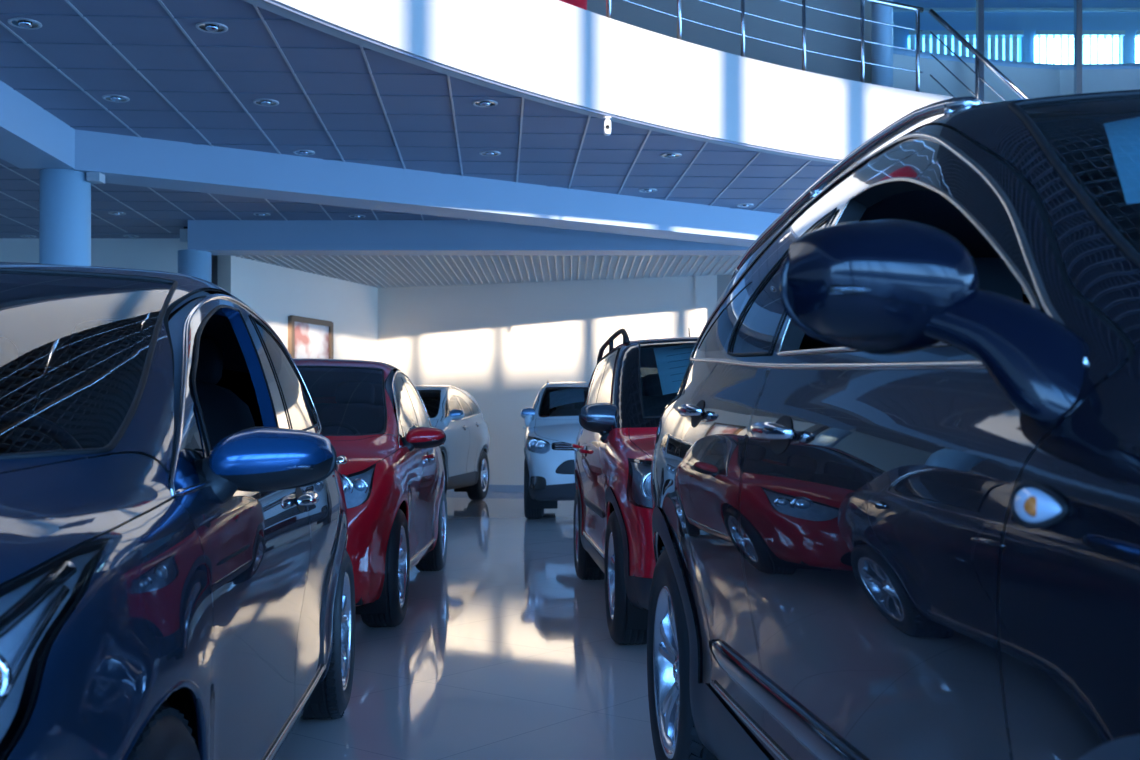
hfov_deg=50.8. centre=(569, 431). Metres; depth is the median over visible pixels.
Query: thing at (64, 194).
column
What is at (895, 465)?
suv
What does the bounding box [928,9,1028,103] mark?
stair railing
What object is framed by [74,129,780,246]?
beam
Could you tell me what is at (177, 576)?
car
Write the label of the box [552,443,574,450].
grille
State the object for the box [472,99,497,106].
recessed light
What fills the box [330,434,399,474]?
hood
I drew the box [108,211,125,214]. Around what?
recessed light
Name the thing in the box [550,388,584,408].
sheet
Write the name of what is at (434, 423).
hood
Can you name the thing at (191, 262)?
column
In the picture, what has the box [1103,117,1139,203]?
sheet
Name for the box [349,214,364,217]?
recessed light
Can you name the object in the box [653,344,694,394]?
sheet
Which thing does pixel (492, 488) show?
baseboard
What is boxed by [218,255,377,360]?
wall
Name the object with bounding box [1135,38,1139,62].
window
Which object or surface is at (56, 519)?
hood
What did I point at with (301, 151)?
recessed light
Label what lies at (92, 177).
trim
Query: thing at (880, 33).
column
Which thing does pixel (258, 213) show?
recessed light
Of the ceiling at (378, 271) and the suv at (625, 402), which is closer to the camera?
the suv at (625, 402)
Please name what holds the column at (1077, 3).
on the floor
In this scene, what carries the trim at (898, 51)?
attached to the wall at (867, 5)
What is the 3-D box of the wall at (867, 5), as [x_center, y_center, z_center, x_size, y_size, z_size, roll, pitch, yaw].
[3.650,-5.360,17.550,0.200,3.580,5.900,0,0,0]
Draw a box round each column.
[39,169,90,265]
[178,249,210,281]
[871,0,892,87]
[976,0,983,100]
[1074,0,1081,93]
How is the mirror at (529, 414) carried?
attached to the suv at (550, 434)
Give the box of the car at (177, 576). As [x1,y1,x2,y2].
[0,262,354,759]
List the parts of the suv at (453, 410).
seat, door, window trim, door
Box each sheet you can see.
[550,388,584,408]
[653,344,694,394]
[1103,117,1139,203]
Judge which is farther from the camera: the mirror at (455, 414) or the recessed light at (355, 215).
the mirror at (455, 414)
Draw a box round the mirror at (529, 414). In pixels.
[520,407,535,425]
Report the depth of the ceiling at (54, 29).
10.79 m
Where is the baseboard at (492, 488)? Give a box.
[447,485,523,491]
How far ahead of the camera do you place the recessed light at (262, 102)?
10.16 m
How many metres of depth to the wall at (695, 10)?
14.60 m
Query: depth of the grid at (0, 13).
11.03 m
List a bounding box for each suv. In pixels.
[414,385,489,499]
[520,380,589,518]
[572,328,698,643]
[647,89,1139,759]
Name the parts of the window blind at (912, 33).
head rail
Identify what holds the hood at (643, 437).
attached to the suv at (625, 402)
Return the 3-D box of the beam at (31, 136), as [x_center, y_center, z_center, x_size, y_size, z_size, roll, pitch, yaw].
[-4.690,-2.617,6.542,0.500,0.364,9.104,0,0,-2]
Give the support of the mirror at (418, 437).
attached to the car at (372, 413)
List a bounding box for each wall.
[0,238,187,272]
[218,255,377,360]
[378,275,732,484]
[587,0,859,81]
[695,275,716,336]
[864,1,870,83]
[893,0,1139,63]
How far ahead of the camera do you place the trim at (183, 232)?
16.30 m
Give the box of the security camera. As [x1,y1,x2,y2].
[603,115,610,135]
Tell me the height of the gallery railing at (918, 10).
0.936 m
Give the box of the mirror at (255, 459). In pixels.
[202,427,336,502]
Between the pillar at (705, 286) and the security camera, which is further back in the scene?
the pillar at (705, 286)
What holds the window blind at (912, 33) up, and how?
attached to the window at (996, 39)
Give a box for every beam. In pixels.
[0,80,74,168]
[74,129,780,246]
[188,220,748,254]
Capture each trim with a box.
[87,172,104,183]
[180,229,187,241]
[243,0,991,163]
[262,0,855,164]
[893,8,1139,11]
[893,47,1139,69]
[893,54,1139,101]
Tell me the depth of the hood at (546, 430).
14.20 m
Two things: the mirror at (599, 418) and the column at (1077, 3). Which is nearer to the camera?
the mirror at (599, 418)
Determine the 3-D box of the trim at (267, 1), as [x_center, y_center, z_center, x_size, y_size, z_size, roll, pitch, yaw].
[0.316,-2.745,6.237,5.312,0.023,21.015,0,0,31]
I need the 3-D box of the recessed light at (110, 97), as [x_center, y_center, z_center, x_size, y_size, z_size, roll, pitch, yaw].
[-3.806,-2.792,10.060,0.216,0.044,0.216,0,0,0]
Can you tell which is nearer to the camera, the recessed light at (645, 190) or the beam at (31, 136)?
the beam at (31, 136)
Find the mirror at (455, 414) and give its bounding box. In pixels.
[443,409,463,426]
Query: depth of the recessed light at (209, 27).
8.28 m
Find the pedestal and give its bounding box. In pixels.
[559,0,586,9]
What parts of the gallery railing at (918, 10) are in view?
post, post, post, post, post, rail, post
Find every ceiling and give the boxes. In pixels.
[0,0,851,285]
[229,255,743,287]
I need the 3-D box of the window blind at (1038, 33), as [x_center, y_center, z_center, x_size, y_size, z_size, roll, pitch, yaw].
[8.050,-5.290,18.940,1.400,2.080,0.072,0,0,0]
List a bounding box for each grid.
[0,13,833,233]
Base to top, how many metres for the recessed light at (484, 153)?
0.044 m
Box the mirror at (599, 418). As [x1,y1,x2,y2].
[579,403,615,442]
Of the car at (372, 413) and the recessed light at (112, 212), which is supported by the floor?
the car at (372, 413)
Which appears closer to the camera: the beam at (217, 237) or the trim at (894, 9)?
the beam at (217, 237)
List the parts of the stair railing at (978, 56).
post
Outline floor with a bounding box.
[276,491,655,759]
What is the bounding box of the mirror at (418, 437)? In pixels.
[396,427,445,451]
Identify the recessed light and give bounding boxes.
[8,18,41,28]
[102,94,129,102]
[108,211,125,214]
[196,22,227,32]
[253,98,278,105]
[253,212,270,215]
[293,149,314,154]
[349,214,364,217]
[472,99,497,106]
[479,150,500,155]
[639,188,656,192]
[660,153,681,157]
[736,203,753,207]
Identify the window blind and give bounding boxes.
[908,30,1023,61]
[1035,30,1124,63]
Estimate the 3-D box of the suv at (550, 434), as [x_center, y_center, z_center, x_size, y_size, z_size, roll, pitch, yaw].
[0.314,0.174,15.879,1.908,1.751,4.606,0,0,-1]
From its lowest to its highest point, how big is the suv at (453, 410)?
1.744 m
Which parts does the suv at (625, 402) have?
door handle, door, molding, window trim, door, roof rail, seat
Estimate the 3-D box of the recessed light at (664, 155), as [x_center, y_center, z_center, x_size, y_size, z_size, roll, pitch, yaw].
[1.021,-2.792,12.130,0.216,0.044,0.216,0,0,0]
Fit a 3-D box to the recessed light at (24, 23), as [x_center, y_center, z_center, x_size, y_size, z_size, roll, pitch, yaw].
[-3.731,-2.792,8.215,0.216,0.044,0.216,0,0,0]
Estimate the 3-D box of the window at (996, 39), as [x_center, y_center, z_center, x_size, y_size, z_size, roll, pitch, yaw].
[6.250,-5.215,19.130,1.800,2.130,0.020,0,0,0]
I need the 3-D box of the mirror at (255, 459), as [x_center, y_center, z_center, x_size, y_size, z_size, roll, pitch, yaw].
[-0.603,0.080,2.283,0.300,0.180,0.148,0,0,0]
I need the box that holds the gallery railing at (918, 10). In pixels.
[606,0,923,91]
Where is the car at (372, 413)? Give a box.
[259,358,447,626]
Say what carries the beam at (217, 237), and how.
attached to the ceiling at (54, 29)
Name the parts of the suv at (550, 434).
door, seat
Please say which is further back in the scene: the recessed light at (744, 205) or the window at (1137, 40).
the window at (1137, 40)
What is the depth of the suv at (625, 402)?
6.30 m
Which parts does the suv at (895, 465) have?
door handle, door, door handle, window trim, molding, roof rail, window trim, window trim, seat, mirror arm, bulb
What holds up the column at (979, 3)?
attached to the floor
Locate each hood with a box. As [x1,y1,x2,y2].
[0,453,171,583]
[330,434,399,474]
[430,420,437,427]
[535,419,579,442]
[629,427,657,456]
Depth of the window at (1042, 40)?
19.12 m
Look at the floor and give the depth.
5.35 m
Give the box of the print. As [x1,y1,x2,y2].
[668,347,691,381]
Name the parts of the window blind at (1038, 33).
head rail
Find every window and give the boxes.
[908,38,1018,61]
[1034,38,1118,63]
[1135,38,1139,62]
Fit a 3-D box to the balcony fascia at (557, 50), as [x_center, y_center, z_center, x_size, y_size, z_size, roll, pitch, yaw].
[0.269,-3.160,6.266,5.457,0.820,21.222,0,0,31]

